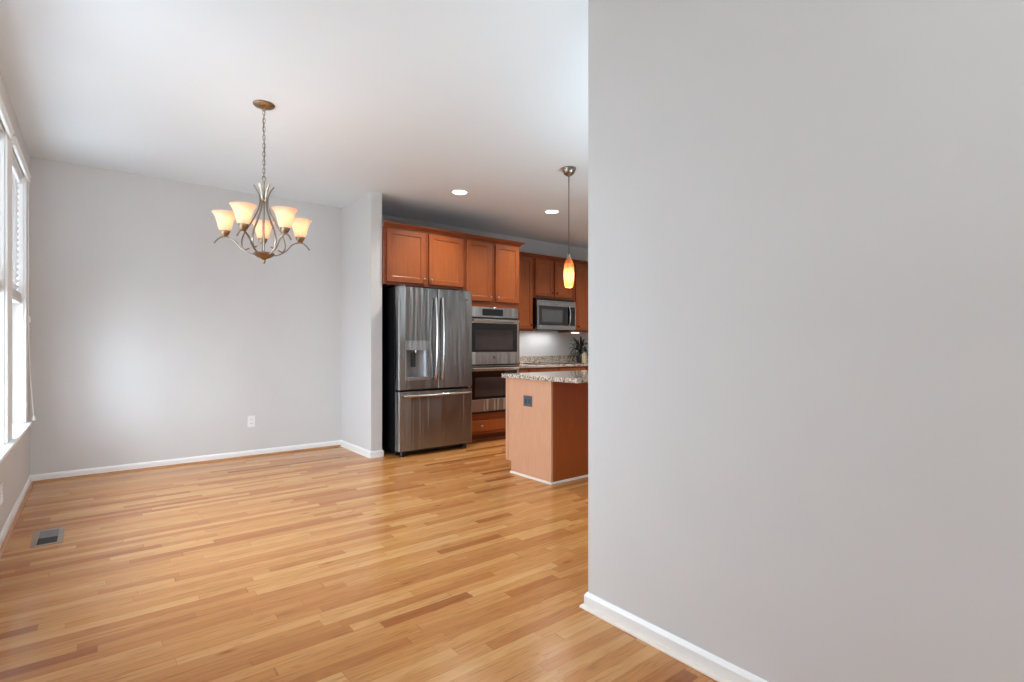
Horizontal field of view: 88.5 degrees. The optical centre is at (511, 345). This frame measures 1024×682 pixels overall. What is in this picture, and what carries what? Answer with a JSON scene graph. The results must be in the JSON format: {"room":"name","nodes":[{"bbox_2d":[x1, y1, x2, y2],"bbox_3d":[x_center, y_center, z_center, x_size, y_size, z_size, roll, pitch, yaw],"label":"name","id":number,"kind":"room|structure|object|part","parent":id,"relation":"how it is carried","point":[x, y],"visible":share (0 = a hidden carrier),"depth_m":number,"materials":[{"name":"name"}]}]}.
{"room":"empty dining room","nodes":[
{"label":"empty dining room","id":0,"kind":"room"},
{"bbox_2d":[0,72,29,532],"bbox_3d":[-0.937,-0.220,0.361,0.160,2.740,10.450,0,0,-38],"label":"wall","id":1,"kind":"structure","parent":0,"point":[15,467],"depth_m":3.72,"materials":[{"name":"grey paint"}]},
{"bbox_2d":[0,482,2,504],"bbox_3d":[-2.973,0.860,3.067,0.009,0.118,0.074,0,0,-38],"label":"wall outlet","id":2,"kind":"object","parent":1,"relation":"attached to","point":[1,485],"visible":1,"depth_m":3.04,"materials":[{"name":"white paint"}]},
{"bbox_2d":[0,122,3,443],"bbox_3d":[-2.855,-0.343,2.797,0.140,1.915,0.870,0,0,-38],"label":"window","id":3,"kind":"structure","parent":1,"relation":"in","point":[1,127],"depth_m":3.17,"materials":[{"name":"white plastic"}]},
{"bbox_2d":[0,95,14,291],"bbox_3d":[-2.821,-0.826,2.846,0.102,1.005,1.005,0,0,-38],"label":"window blind","id":4,"kind":"object","parent":1,"relation":"attached to","point":[4,116],"visible":1,"depth_m":3.04,"materials":[{"name":"white paint"}]},
{"bbox_2d":[0,475,31,546],"bbox_3d":[-0.882,1.116,0.430,0.013,0.068,10.170,0,0,-38],"label":"baseboard","id":5,"kind":"structure","parent":1,"relation":"attached to","point":[11,517],"depth_m":3.49,"materials":[{"name":"white paint"}]},
{"bbox_2d":[0,129,32,462],"bbox_3d":[-2.821,-0.348,2.823,0.145,1.927,3.250,0,0,-38],"label":"trim","id":6,"kind":"structure","parent":1,"relation":"attached to","point":[13,433],"depth_m":3.25,"materials":[{"name":"white paint"}]},
{"bbox_3d":[-2.794,-0.360,2.845,0.015,1.903,3.230,0,0,-38],"label":"casing","id":7,"kind":"part","parent":6,"relation":"part of","materials":[{"name":"white paint"}]},
{"bbox_2d":[0,481,33,558],"bbox_3d":[-0.866,1.141,0.435,0.017,0.017,10.157,0,0,-38],"label":"trim","id":8,"kind":"structure","parent":1,"relation":"attached to","point":[4,544],"depth_m":3.41,"materials":[{"name":"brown wood"}]},
{"bbox_2d":[12,150,23,423],"bbox_3d":[-3.532,-0.343,3.651,0.140,1.915,0.870,0,0,-38],"label":"window","id":9,"kind":"structure","parent":1,"relation":"in","point":[17,309],"depth_m":4.01,"materials":[{"name":"white plastic"}]},
{"bbox_2d":[12,136,34,420],"bbox_3d":[-3.491,-0.370,3.710,0.126,1.916,1.012,0,0,-38],"label":"window blind","id":10,"kind":"object","parent":9,"relation":"attached to","point":[16,179],"visible":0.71,"depth_m":3.86,"materials":[{"name":"white paint"}]},
{"bbox_3d":[-3.506,-0.333,3.672,0.053,0.020,0.834,0,0,-38],"label":"rail","id":11,"kind":"part","parent":10,"relation":"part of","materials":[{"name":"white plastic"}]},
{"bbox_3d":[-3.769,-0.360,4.120,0.009,1.820,0.034,0,0,37],"label":"pull cord","id":12,"kind":"part","parent":10,"relation":"part of","materials":[{"name":"white fabric"}]},
{"bbox_2d":[0,0,587,248],"bbox_3d":[1.896,-1.640,2.607,7.390,0.100,10.450,0,0,-38],"label":"ceiling","id":13,"kind":"structure","parent":0,"point":[413,103],"depth_m":3.35,"materials":[{"name":"white paint"}]},
{"bbox_2d":[211,100,311,263],"bbox_3d":[-1.637,-1.065,3.439,0.586,1.050,0.574,0,0,10],"label":"chandelier","id":14,"kind":"object","parent":13,"relation":"hanging from","point":[243,211],"visible":1,"depth_m":3.41,"materials":[{"name":"beige glass"}]},
{"bbox_3d":[-1.862,-0.806,3.413,0.154,0.119,0.154,0,0,-38],"label":"lamp shade","id":15,"kind":"part","parent":14,"relation":"part of","materials":[{"name":"white glass"}]},
{"bbox_3d":[-1.800,-0.656,3.426,0.264,0.117,0.013,0,0,-12],"label":"arm","id":16,"kind":"part","parent":14,"relation":"part of","materials":[{"name":"silver metal"}]},
{"bbox_3d":[-1.649,-0.806,3.227,0.154,0.119,0.154,0,0,-38],"label":"lamp shade","id":17,"kind":"part","parent":14,"relation":"part of","materials":[{"name":"white glass"}]},
{"bbox_3d":[-1.644,-0.656,3.291,0.013,0.117,0.264,0,0,4],"label":"arm","id":18,"kind":"part","parent":14,"relation":"part of","materials":[{"name":"silver metal"}]},
{"bbox_3d":[-1.632,-1.331,3.462,0.014,0.452,0.014,0,0,7],"label":"chain","id":19,"kind":"part","parent":14,"relation":"part of","materials":[{"name":"silver metal"}]},
{"bbox_3d":[-1.739,-0.806,3.671,0.154,0.119,0.154,0,0,-38],"label":"lamp shade","id":20,"kind":"part","parent":14,"relation":"part of","materials":[{"name":"white glass"}]},
{"bbox_3d":[-1.632,-0.581,3.462,0.132,0.082,0.132,0,0,-38],"label":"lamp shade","id":21,"kind":"part","parent":14,"relation":"part of","materials":[{"name":"brown metal"}]},
{"bbox_3d":[-1.490,-0.656,3.366,0.264,0.117,0.013,0,0,34],"label":"arm","id":22,"kind":"part","parent":14,"relation":"part of","materials":[{"name":"silver metal"}]},
{"bbox_3d":[-1.438,-0.806,3.330,0.154,0.119,0.154,0,0,-38],"label":"lamp shade","id":23,"kind":"part","parent":14,"relation":"part of","materials":[{"name":"white glass"}]},
{"bbox_3d":[-1.505,-0.656,3.577,0.264,0.117,0.013,0,0,-42],"label":"arm","id":24,"kind":"part","parent":14,"relation":"part of","materials":[{"name":"silver metal"}]},
{"bbox_3d":[-1.458,-0.806,3.619,0.154,0.119,0.154,0,0,-38],"label":"lamp shade","id":25,"kind":"part","parent":14,"relation":"part of","materials":[{"name":"white glass"}]},
{"bbox_2d":[450,189,468,194],"bbox_3d":[-0.539,-1.586,5.429,0.196,0.008,0.196,0,0,-38],"label":"recessed light","id":26,"kind":"object","parent":13,"relation":"in","point":[455,191],"visible":1,"depth_m":5.42,"materials":[{"name":"white paint"}]},
{"bbox_2d":[543,209,559,213],"bbox_3d":[0.470,-1.586,6.217,0.196,0.008,0.196,0,0,-38],"label":"recessed light","id":27,"kind":"object","parent":13,"relation":"in","point":[550,211],"visible":1,"depth_m":6.20,"materials":[{"name":"white"}]},
{"bbox_2d":[562,166,575,287],"bbox_3d":[0.509,-1.057,4.703,0.124,1.066,0.123,0,0,-38],"label":"pendant lamp","id":28,"kind":"object","parent":13,"relation":"hanging from","point":[568,171],"visible":1,"depth_m":4.67,"materials":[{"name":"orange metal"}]},
{"bbox_3d":[0.509,-1.163,4.703,0.008,0.715,0.008,0,0,-38],"label":"cord","id":29,"kind":"part","parent":28,"relation":"part of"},
{"bbox_3d":[0.509,-0.653,4.703,0.096,0.258,0.096,0,0,-38],"label":"lamp shade","id":30,"kind":"part","parent":28,"relation":"part of","materials":[{"name":"orange glass"}]},
{"bbox_2d":[30,157,587,474],"bbox_3d":[-1.289,-0.220,6.673,7.130,2.740,0.120,0,0,-38],"label":"wall","id":31,"kind":"structure","parent":0,"point":[152,339],"depth_m":5.05,"materials":[{"name":"grey paint"}]},
{"bbox_2d":[31,440,340,480],"bbox_3d":[-3.001,1.116,5.231,2.655,0.068,0.013,0,0,-38],"label":"baseboard","id":32,"kind":"structure","parent":31,"relation":"attached to","point":[44,476],"depth_m":5.04,"materials":[{"name":"white paint"}]},
{"bbox_2d":[33,445,340,482],"bbox_3d":[-2.991,1.141,5.219,2.629,0.017,0.017,0,0,-38],"label":"trim","id":33,"kind":"structure","parent":31,"relation":"attached to","point":[223,459],"depth_m":5.03,"materials":[{"name":"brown wood"}]},
{"bbox_2d":[247,416,254,426],"bbox_3d":[-2.708,0.784,5.465,0.074,0.118,0.009,0,0,-38],"label":"wall outlet","id":34,"kind":"object","parent":31,"relation":"attached to","point":[250,419],"visible":1,"depth_m":5.46,"materials":[{"name":"white paint"}]},
{"bbox_2d":[382,226,463,290],"bbox_3d":[-1.197,-0.949,6.093,0.998,0.603,0.899,0,0,-38],"label":"upper cabinet","id":35,"kind":"object","parent":31,"relation":"attached to","point":[410,258],"visible":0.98,"depth_m":5.73,"materials":[{"name":"brown wood"}]},
{"bbox_3d":[-1.129,-0.956,5.626,0.452,0.559,0.020,0,0,-38],"label":"door","id":36,"kind":"part","parent":35,"relation":"part of","materials":[{"name":"brown wood"}]},
{"bbox_3d":[-0.741,-0.956,5.933,0.448,0.559,0.020,0,0,-38],"label":"door","id":37,"kind":"part","parent":35,"relation":"part of","materials":[{"name":"brown wood"}]},
{"bbox_2d":[519,256,532,331],"bbox_3d":[-0.052,-0.730,7.332,0.665,1.040,0.379,0,0,-38],"label":"upper cabinet","id":38,"kind":"object","parent":31,"relation":"attached to","point":[525,263],"visible":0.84,"depth_m":7.33,"materials":[{"name":"brown wood"}]},
{"bbox_2d":[533,258,572,299],"bbox_3d":[0.521,-0.968,7.786,0.791,0.565,0.379,0,0,-38],"label":"upper cabinet","id":39,"kind":"object","parent":31,"relation":"attached to","point":[548,275],"visible":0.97,"depth_m":7.61,"materials":[{"name":"brown wood"}]},
{"bbox_3d":[0.462,-0.975,7.549,0.342,0.523,0.020,0,0,-38],"label":"door","id":40,"kind":"part","parent":39,"relation":"part of","materials":[{"name":"brown wood"}]},
{"bbox_2d":[533,297,575,330],"bbox_3d":[0.544,-0.453,7.747,0.763,0.460,0.464,0,0,-38],"label":"microwave","id":41,"kind":"object","parent":39,"relation":"attached to","point":[548,314],"visible":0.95,"depth_m":7.59,"materials":[{"name":"silver metal"}]},
{"bbox_3d":[0.581,-0.435,7.574,0.605,0.274,0.030,0,0,-38],"label":"door","id":42,"kind":"part","parent":41,"relation":"part of","materials":[{"name":"grey plastic"}]},
{"bbox_3d":[0.642,-0.611,7.623,0.763,0.078,0.030,0,0,-38],"label":"vent panel","id":43,"kind":"part","parent":41,"relation":"part of","materials":[{"name":"silver metal"}]},
{"bbox_3d":[0.642,-0.268,7.623,0.763,0.060,0.030,0,0,-38],"label":"panel","id":44,"kind":"part","parent":41,"relation":"part of","materials":[{"name":"silver metal"}]},
{"bbox_3d":[0.760,-0.975,7.786,0.348,0.523,0.020,0,0,-38],"label":"door","id":45,"kind":"part","parent":39,"relation":"part of","materials":[{"name":"brown wood"}]},
{"bbox_2d":[519,355,587,362],"bbox_3d":[0.407,0.203,7.924,2.119,0.105,0.022,0,0,-38],"label":"backsplash","id":46,"kind":"structure","parent":31,"relation":"attached to","point":[522,359],"depth_m":7.99,"materials":[{"name":"stone"}]},
{"bbox_2d":[558,263,587,332],"bbox_3d":[1.091,-0.730,8.238,0.657,1.040,0.379,0,0,-38],"label":"upper cabinet","id":47,"kind":"object","parent":31,"relation":"attached to","point":[580,285],"visible":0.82,"depth_m":8.02,"materials":[{"name":"brown wood"}]},
{"bbox_3d":[1.186,-0.737,8.123,0.570,0.998,0.020,0,0,-38],"label":"door","id":48,"kind":"part","parent":47,"relation":"part of","materials":[{"name":"brown wood"}]},
{"bbox_2d":[0,439,717,681],"bbox_3d":[1.896,1.200,2.607,7.390,0.100,10.450,0,0,-38],"label":"floor","id":49,"kind":"structure","parent":0,"point":[334,564],"depth_m":2.61,"materials":[{"name":"brown wood"}]},
{"bbox_2d":[30,527,64,547],"bbox_3d":[-2.787,1.147,3.163,0.144,0.005,0.330,0,0,-38],"label":"floor vent","id":50,"kind":"object","parent":49,"relation":"in","point":[56,535],"visible":1,"depth_m":3.15,"materials":[{"name":"beige metal"}]},
{"bbox_2d":[382,285,471,456],"bbox_3d":[-1.055,0.258,5.974,0.904,1.785,0.965,0,0,-38],"label":"refrigerator","id":51,"kind":"object","parent":49,"relation":"on","point":[427,332],"visible":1,"depth_m":5.60,"materials":[{"name":"silver metal"}]},
{"bbox_3d":[-1.004,-0.080,5.549,0.456,1.064,0.085,0,0,-38],"label":"door","id":52,"kind":"part","parent":51,"relation":"part of","materials":[{"name":"silver metal"}]},
{"bbox_3d":[-0.829,0.780,5.688,0.904,0.610,0.085,0,0,-38],"label":"freezer drawer","id":53,"kind":"part","parent":51,"relation":"part of","materials":[{"name":"silver metal"}]},
{"bbox_3d":[-0.807,-0.083,5.606,0.024,0.877,0.079,0,0,-38],"label":"handle","id":54,"kind":"part","parent":51,"relation":"part of","materials":[{"name":"metal"}]},
{"bbox_3d":[-0.783,0.518,5.631,0.830,0.025,0.068,0,0,-38],"label":"handle","id":55,"kind":"part","parent":51,"relation":"part of","materials":[{"name":"metal"}]},
{"bbox_3d":[-0.743,-0.083,5.657,0.024,0.877,0.079,0,0,-38],"label":"handle","id":56,"kind":"part","parent":51,"relation":"part of","materials":[{"name":"metal"}]},
{"bbox_3d":[-0.648,-0.080,5.831,0.444,1.064,0.085,0,0,-38],"label":"door","id":57,"kind":"part","parent":51,"relation":"part of","materials":[{"name":"silver metal"}]},
{"bbox_2d":[464,238,518,443],"bbox_3d":[-0.479,-0.050,6.662,0.831,2.400,0.899,0,0,-38],"label":"tall cabinet","id":58,"kind":"object","parent":49,"relation":"on","point":[491,270],"visible":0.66,"depth_m":6.33,"materials":[{"name":"brown wood"}]},
{"bbox_3d":[-0.386,-0.884,6.214,0.359,0.701,0.020,0,0,-38],"label":"door","id":59,"kind":"part","parent":58,"relation":"part of","materials":[{"name":"brown wood"}]},
{"bbox_2d":[383,221,587,264],"bbox_3d":[0.063,-1.273,6.881,3.953,0.044,0.572,0,0,-38],"label":"crown molding","id":60,"kind":"structure","parent":58,"relation":"attached to","point":[385,223],"depth_m":6.14,"materials":[{"name":"brown wood"}]},
{"bbox_3d":[-0.224,0.945,6.343,0.772,0.126,0.020,0,0,-38],"label":"drawer","id":61,"kind":"part","parent":58,"relation":"part of","materials":[{"name":"brown wood"}]},
{"bbox_2d":[467,306,518,413],"bbox_3d":[-0.383,0.168,6.536,0.750,1.261,0.680,0,0,-38],"label":"double oven","id":62,"kind":"object","parent":58,"relation":"in","point":[495,331],"visible":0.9,"depth_m":6.31,"materials":[{"name":"silver metal"}]},
{"bbox_3d":[-0.220,0.514,6.331,0.750,0.519,0.036,0,0,-38],"label":"door","id":63,"kind":"part","parent":62,"relation":"part of","materials":[{"name":"silver metal"}]},
{"bbox_3d":[-0.219,0.464,6.330,0.694,0.332,0.030,0,0,-38],"label":"glass","id":64,"kind":"part","parent":62,"relation":"part of","materials":[{"name":"black glass"}]},
{"bbox_3d":[-0.219,-0.099,6.330,0.694,0.342,0.030,0,0,-38],"label":"glass","id":65,"kind":"part","parent":62,"relation":"part of","materials":[{"name":"black glass"}]},
{"bbox_3d":[-0.225,-0.403,6.337,0.750,0.121,0.020,0,0,-38],"label":"control panel","id":66,"kind":"part","parent":62,"relation":"part of","materials":[{"name":"silver metal"}]},
{"bbox_3d":[-0.220,-0.051,6.331,0.750,0.538,0.036,0,0,-38],"label":"door","id":67,"kind":"part","parent":62,"relation":"part of","materials":[{"name":"silver metal"}]},
{"bbox_3d":[-0.192,-0.302,6.292,0.685,0.032,0.061,0,0,-38],"label":"handle","id":68,"kind":"part","parent":62,"relation":"part of","materials":[{"name":"metal"}]},
{"bbox_3d":[-0.192,0.273,6.292,0.685,0.032,0.061,0,0,-38],"label":"handle","id":69,"kind":"part","parent":62,"relation":"part of","materials":[{"name":"metal"}]},
{"bbox_3d":[-0.059,-0.884,6.473,0.359,0.701,0.020,0,0,-38],"label":"door","id":70,"kind":"part","parent":58,"relation":"part of","materials":[{"name":"brown wood"}]},
{"bbox_2d":[519,368,527,372],"bbox_3d":[-0.094,0.722,7.104,0.317,0.857,0.684,0,0,-38],"label":"base cabinet","id":71,"kind":"object","parent":49,"relation":"on","point":[521,370],"visible":0.02,"depth_m":6.91,"materials":[{"name":"brown wood"}]},
{"bbox_2d":[519,355,587,367],"bbox_3d":[0.606,0.221,7.672,2.119,0.142,0.663,0,0,-38],"label":"countertop","id":72,"kind":"structure","parent":71,"relation":"on","point":[522,359],"depth_m":7.78,"materials":[{"name":"stone"}]},
{"bbox_2d":[523,362,580,363],"bbox_3d":[0.610,0.250,7.667,0.740,0.009,0.510,0,0,-38],"label":"cooktop","id":73,"kind":"object","parent":72,"relation":"in","point":[543,362],"visible":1,"depth_m":7.54,"materials":[{"name":"black glass"}]},
{"bbox_2d":[567,337,587,362],"bbox_3d":[1.049,0.051,8.099,0.390,0.408,0.389,0,0,0],"label":"potted plant","id":74,"kind":"object","parent":72,"relation":"on","point":[581,344],"visible":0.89,"depth_m":8.05,"materials":[{"name":"green plant"}]},
{"bbox_3d":[1.050,0.199,8.093,0.142,0.110,0.141,0,0,-38],"label":"pot","id":75,"kind":"part","parent":74,"relation":"part of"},
{"bbox_2d":[582,352,586,362],"bbox_3d":[1.066,0.174,7.767,0.068,0.162,0.068,0,0,-38],"label":"canister","id":76,"kind":"object","parent":72,"relation":"on","point":[584,356],"visible":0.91,"depth_m":7.74,"materials":[{"name":"beige ceramic"}]},
{"bbox_2d":[528,367,557,372],"bbox_3d":[0.243,0.722,7.371,0.538,0.857,0.684,0,0,-38],"label":"base cabinet","id":77,"kind":"object","parent":49,"relation":"on","point":[547,369],"visible":0.12,"depth_m":7.13,"materials":[{"name":"brown wood"}]},
{"bbox_2d":[506,378,587,484],"bbox_3d":[0.891,0.722,5.200,1.944,0.857,0.628,0,0,-38],"label":"kitchen island","id":78,"kind":"object","parent":49,"relation":"on","point":[547,441],"visible":0.53,"depth_m":4.54,"materials":[{"name":"brown wood"}]},
{"bbox_2d":[523,395,531,406],"bbox_3d":[0.137,0.482,4.606,0.007,0.094,0.116,0,0,-38],"label":"island outlet","id":79,"kind":"object","parent":78,"relation":"attached to","point":[527,400],"visible":1,"depth_m":4.61,"materials":[{"name":"grey plastic"}]},
{"bbox_3d":[0.144,0.722,4.619,0.020,0.857,0.612,0,0,-38],"label":"panel","id":80,"kind":"part","parent":78,"relation":"part of","materials":[{"name":"brown wood"}]},
{"bbox_2d":[501,370,587,382],"bbox_3d":[0.983,0.274,5.093,1.993,0.037,0.971,0,0,-38],"label":"island countertop","id":81,"kind":"structure","parent":78,"relation":"on","point":[580,376],"depth_m":4.55,"materials":[{"name":"stone"}]},
{"bbox_3d":[0.914,1.142,5.171,1.944,0.016,0.553,0,0,-38],"label":"shoe molding","id":82,"kind":"part","parent":78,"relation":"part of","materials":[{"name":"white wood"}]},
{"bbox_3d":[1.086,0.722,4.982,1.908,0.857,0.012,0,0,-38],"label":"panel","id":83,"kind":"part","parent":78,"relation":"part of","materials":[{"name":"brown wood"}]},
{"bbox_2d":[558,366,585,370],"bbox_3d":[0.674,0.722,7.713,0.558,0.857,0.684,0,0,-38],"label":"base cabinet","id":84,"kind":"object","parent":49,"relation":"on","point":[576,368],"visible":0.17,"depth_m":7.46,"materials":[{"name":"brown wood"}]},
{"bbox_2d":[342,191,381,450],"bbox_3d":[-1.660,-0.220,5.773,0.120,2.740,0.830,0,0,-38],"label":"wall","id":85,"kind":"structure","parent":0,"point":[361,218],"depth_m":5.58,"materials":[{"name":"grey paint"}]},
{"bbox_2d":[340,440,383,457],"bbox_3d":[-1.656,1.116,5.768,0.146,0.068,0.843,0,0,-38],"label":"baseboard","id":86,"kind":"structure","parent":85,"relation":"attached to","point":[343,443],"depth_m":5.55,"materials":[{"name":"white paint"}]},
{"bbox_2d":[588,0,1023,681],"bbox_3d":[2.185,-0.220,0.076,0.120,2.740,5.805,0,0,-38],"label":"wall","id":87,"kind":"structure","parent":0,"point":[806,217],"depth_m":1.59,"materials":[{"name":"grey paint"}]},
{"bbox_2d":[579,592,767,681],"bbox_3d":[2.181,1.116,0.082,0.146,0.068,5.818,0,0,-38],"label":"baseboard","id":88,"kind":"structure","parent":87,"relation":"attached to","point":[698,655],"depth_m":1.96,"materials":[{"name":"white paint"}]}
]}

